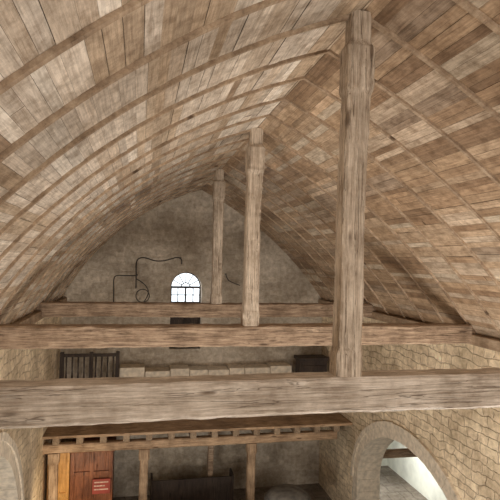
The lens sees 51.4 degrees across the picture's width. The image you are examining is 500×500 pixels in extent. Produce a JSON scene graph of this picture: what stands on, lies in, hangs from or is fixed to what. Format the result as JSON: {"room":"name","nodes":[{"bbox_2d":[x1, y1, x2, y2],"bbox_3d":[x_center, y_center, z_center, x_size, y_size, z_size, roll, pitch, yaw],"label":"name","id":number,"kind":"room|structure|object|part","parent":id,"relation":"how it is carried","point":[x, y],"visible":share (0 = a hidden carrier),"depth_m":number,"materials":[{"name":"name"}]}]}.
{"room":"church interior","nodes":[
{"label":"church interior","id":0,"kind":"room"},
{"bbox_2d":[0,317,60,499],"bbox_3d":[-3.883,4.210,5.760,0.600,5.880,19.000,2,-1,-12],"label":"wall","id":1,"kind":"structure","parent":0,"point":[15,364],"depth_m":11.37,"materials":[{"name":"beige stone"}]},
{"bbox_2d":[0,432,24,499],"bbox_3d":[-4.251,4.989,7.516,0.685,4.330,6.177,2,-1,-12],"label":"arch surround","id":2,"kind":"object","parent":1,"relation":"attached to","point":[11,474],"visible":1,"depth_m":9.63,"materials":[{"name":"stone"}]},
{"bbox_2d":[60,190,321,496],"bbox_3d":[-1.681,2.627,16.369,9.200,9.570,0.800,2,-1,-12],"label":"wall","id":3,"kind":"structure","parent":0,"point":[182,226],"depth_m":15.94,"materials":[{"name":"grey paint"}]},
{"bbox_2d":[113,257,181,301],"bbox_3d":[-3.056,0.964,15.558,2.004,1.558,0.267,2,-1,-12],"label":"bracket","id":4,"kind":"object","parent":3,"relation":"attached to","point":[136,279],"visible":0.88,"depth_m":15.38,"materials":[{"name":"black metal"}]},
{"bbox_3d":[-2.717,0.671,15.515,1.376,0.958,0.034,2,-1,-12],"label":"stem","id":5,"kind":"part","parent":4,"relation":"part of","materials":[{"name":"metal"}]},
{"bbox_2d":[170,320,197,347],"bbox_3d":[-2.047,2.585,16.220,0.940,0.890,0.060,2,-1,-12],"label":"shutter","id":6,"kind":"object","parent":3,"relation":"attached to","point":[172,321],"visible":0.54,"depth_m":16.19,"materials":[{"name":"brown wood"}]},
{"bbox_2d":[169,286,200,347],"bbox_3d":[-2.026,2.080,16.186,0.944,1.900,0.090,2,-1,-12],"label":"frame","id":7,"kind":"object","parent":3,"relation":"attached to","point":[185,287],"visible":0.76,"depth_m":16.16,"materials":[{"name":"brown wood"}]},
{"bbox_2d":[172,273,199,301],"bbox_3d":[-2.019,1.166,16.268,0.940,0.950,0.020,2,-1,-12],"label":"glass","id":8,"kind":"object","parent":3,"relation":"attached to","point":[189,291],"visible":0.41,"depth_m":16.26,"materials":[{"name":"white glass"}]},
{"bbox_2d":[171,272,200,285],"bbox_3d":[-1.999,0.924,16.205,0.958,0.478,0.040,2,-1,-12],"label":"rim","id":9,"kind":"object","parent":3,"relation":"attached to","point":[185,272],"visible":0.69,"depth_m":16.23,"materials":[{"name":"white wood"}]},
{"bbox_2d":[0,0,499,339],"bbox_3d":[0.431,-0.297,6.740,8.050,3.417,18.996,2,-1,-12],"label":"ceiling","id":10,"kind":"structure","parent":0,"point":[166,21],"depth_m":5.37,"materials":[{"name":"brown wood"}]},
{"bbox_2d":[13,311,43,323],"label":"wall plate","id":11,"kind":"object","parent":10,"relation":"attached to","point":[34,317],"depth_m":10.33,"materials":[{"name":"brown wood"}]},
{"bbox_2d":[54,297,66,301],"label":"wall plate","id":12,"kind":"object","parent":10,"relation":"attached to","point":[62,299],"depth_m":14.50,"materials":[{"name":"brown wood"}]},
{"bbox_2d":[36,301,376,317],"bbox_3d":[-0.776,1.411,12.234,8.100,0.346,0.299,2,-1,-12],"label":"tie beam","id":13,"kind":"structure","parent":12,"relation":"on","point":[65,308],"depth_m":11.94,"materials":[{"name":"brown wood"}]},
{"bbox_2d":[210,169,225,303],"bbox_3d":[-0.760,-0.320,12.269,0.285,3.163,0.270,2,-1,-12],"label":"post","id":14,"kind":"object","parent":13,"relation":"on","point":[219,185],"visible":1,"depth_m":12.15,"materials":[{"name":"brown wood"}]},
{"bbox_2d":[318,299,333,302],"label":"wall plate","id":15,"kind":"object","parent":13,"relation":"attached to","point":[319,300],"depth_m":16.31,"materials":[{"name":"brown wood"}]},
{"bbox_2d":[0,323,476,349],"bbox_3d":[0.040,1.365,8.369,8.100,0.353,0.293,2,-1,-12],"label":"tie beam","id":16,"kind":"structure","parent":12,"relation":"on","point":[12,336],"depth_m":8.11,"materials":[{"name":"brown wood"}]},
{"bbox_2d":[240,128,264,325],"bbox_3d":[0.048,-0.374,8.397,0.305,3.174,0.271,2,-1,-12],"label":"post","id":17,"kind":"object","parent":16,"relation":"on","point":[255,151],"visible":1,"depth_m":8.29,"materials":[{"name":"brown wood"}]},
{"bbox_2d":[0,368,499,428],"bbox_3d":[0.878,1.206,4.411,8.100,0.322,0.288,2,-1,-12],"label":"tie beam","id":18,"kind":"structure","parent":12,"relation":"on","point":[103,400],"depth_m":4.08,"materials":[{"name":"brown wood"}]},
{"bbox_2d":[329,10,374,376],"bbox_3d":[0.872,-0.478,4.430,0.298,3.091,0.238,2,-1,-12],"label":"post","id":19,"kind":"object","parent":18,"relation":"on","point":[357,57],"visible":1,"depth_m":4.34,"materials":[{"name":"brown wood"}]},
{"bbox_2d":[0,0,499,338],"bbox_3d":[0.403,-0.213,6.937,8.351,3.678,19.800,2,-1,-12],"label":"shell","id":20,"kind":"object","parent":10,"relation":"attached to","point":[12,0],"visible":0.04,"depth_m":5.63,"materials":[{"name":"brown wood"}]},
{"bbox_2d":[0,0,499,334],"bbox_3d":[0.418,-0.314,6.788,8.017,3.400,17.649,2,-1,-12],"label":"ribs","id":21,"kind":"object","parent":10,"relation":"attached to","point":[113,16],"depth_m":6.07,"materials":[{"name":"brown wood"}]},
{"bbox_2d":[367,312,422,323],"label":"wall plate","id":22,"kind":"object","parent":10,"relation":"attached to","point":[383,317],"depth_m":11.99,"materials":[{"name":"brown wood"}]},
{"bbox_2d":[113,466,427,499],"bbox_3d":[0.109,7.377,7.270,16.000,0.250,21.600,2,-1,-12],"label":"floor","id":23,"kind":"structure","parent":0,"point":[393,486],"depth_m":16.14,"materials":[{"name":"grey stone"}]},
{"bbox_2d":[46,436,116,499],"bbox_3d":[-4.395,6.172,13.636,1.650,2.210,0.920,2,-1,-12],"label":"confessional","id":24,"kind":"object","parent":23,"relation":"on","point":[81,475],"visible":0.69,"depth_m":13.31,"materials":[{"name":"brown wood"}]},
{"bbox_3d":[-4.127,5.129,13.734,1.140,0.110,0.870,2,-1,-12],"label":"cornice","id":25,"kind":"part","parent":24,"relation":"part of","materials":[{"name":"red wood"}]},
{"bbox_2d":[150,468,233,499],"bbox_3d":[-1.638,6.835,14.657,2.300,1.050,0.480,2,-1,-12],"label":"pew","id":26,"kind":"object","parent":23,"relation":"on","point":[221,487],"visible":1,"depth_m":14.46,"materials":[{"name":"brown wood"}]},
{"bbox_2d":[42,413,352,499],"bbox_3d":[-1.407,6.005,14.637,8.000,2.720,2.600,2,-1,-12],"label":"gallery","id":27,"kind":"object","parent":23,"relation":"on","point":[315,421],"visible":0.73,"depth_m":13.53,"materials":[{"name":"brown wood"}]},
{"bbox_3d":[-4.852,6.119,12.782,0.274,2.260,0.233,2,-1,-12],"label":"post","id":28,"kind":"part","parent":27,"relation":"part of","materials":[{"name":"brown wood"}]},
{"bbox_2d":[59,351,119,378],"bbox_3d":[-4.502,3.717,14.581,1.600,1.710,0.140,2,-1,-12],"label":"wooden balustrade","id":29,"kind":"object","parent":27,"relation":"on","point":[90,355],"visible":0.39,"depth_m":14.54,"materials":[{"name":"brown wood"}]},
{"bbox_3d":[-2.718,6.177,13.232,0.277,2.260,0.235,2,-1,-12],"label":"post","id":30,"kind":"part","parent":27,"relation":"part of","materials":[{"name":"brown wood"}]},
{"bbox_3d":[-1.137,6.126,14.896,0.175,2.500,0.169,2,-1,-12],"label":"post","id":31,"kind":"part","parent":27,"relation":"part of","materials":[{"name":"brown wood"}]},
{"bbox_3d":[0.011,6.250,13.810,0.278,2.260,0.235,2,-1,-12],"label":"post","id":32,"kind":"part","parent":27,"relation":"part of","materials":[{"name":"brown wood"}]},
{"bbox_2d":[294,354,328,372],"bbox_3d":[1.851,3.986,15.811,0.950,1.510,0.570,2,-1,-12],"label":"cabinet","id":33,"kind":"object","parent":27,"relation":"on","point":[317,362],"visible":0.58,"depth_m":15.59,"materials":[{"name":"brown wood"}]},
{"bbox_3d":[1.867,3.281,15.825,0.950,0.100,0.570,2,-1,-12],"label":"cornice","id":34,"kind":"part","parent":33,"relation":"part of","materials":[{"name":"brown wood"}]},
{"bbox_3d":[-1.313,4.208,15.758,5.050,0.920,0.500,2,-1,-12],"label":"ledge","id":35,"kind":"object","parent":27,"relation":"on","visible":0},
{"bbox_2d":[119,362,291,376],"bbox_3d":[-1.291,3.598,15.731,5.150,0.291,0.580,2,-1,-12],"label":"coping","id":36,"kind":"object","parent":35,"relation":"on","point":[125,370],"visible":0.88,"depth_m":15.52,"materials":[{"name":"stone"}]},
{"bbox_2d":[264,484,310,499],"bbox_3d":[0.955,6.741,13.284,1.200,1.300,1.200,2,-1,-12],"label":"baptismal font","id":37,"kind":"object","parent":23,"relation":"on","point":[281,491],"visible":1,"depth_m":13.14,"materials":[{"name":"grey stone"}]},
{"bbox_2d":[381,448,387,465],"bbox_3d":[3.908,5.709,18.319,2.700,3.700,0.400,2,-1,-12],"label":"wall","id":38,"kind":"structure","parent":0,"point":[384,460],"depth_m":18.26,"materials":[{"name":"paint"}]},
{"bbox_2d":[319,317,499,499],"bbox_3d":[4.529,4.436,7.533,0.600,5.880,19.000,2,-1,-12],"label":"wall","id":39,"kind":"structure","parent":0,"point":[466,442],"depth_m":10.13,"materials":[{"name":"beige stone"}]},
{"bbox_2d":[350,421,460,499],"bbox_3d":[3.654,5.668,11.420,0.685,3.487,5.690,2,-1,-12],"label":"arch surround","id":40,"kind":"object","parent":39,"relation":"attached to","point":[371,445],"visible":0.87,"depth_m":13.21,"materials":[{"name":"stone"}]},
{"bbox_2d":[470,335,499,351],"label":"wall plate","id":41,"kind":"object","parent":39,"relation":"attached to","point":[489,343],"depth_m":8.66,"materials":[{"name":"brown wood"}]},
{"bbox_2d":[388,440,446,499],"bbox_3d":[6.466,6.234,11.696,0.400,2.500,14.400,2,-1,-12],"label":"wall","id":42,"kind":"structure","parent":0,"point":[412,470],"depth_m":16.39,"materials":[{"name":"paint"}]},
{"bbox_2d":[383,448,416,457],"bbox_3d":[4.454,5.749,14.755,2.300,0.211,0.215,2,-1,-12],"label":"tie beam","id":43,"kind":"structure","parent":42,"relation":"attached to","point":[402,452],"depth_m":14.61,"materials":[{"name":"brown wood"}]}
]}

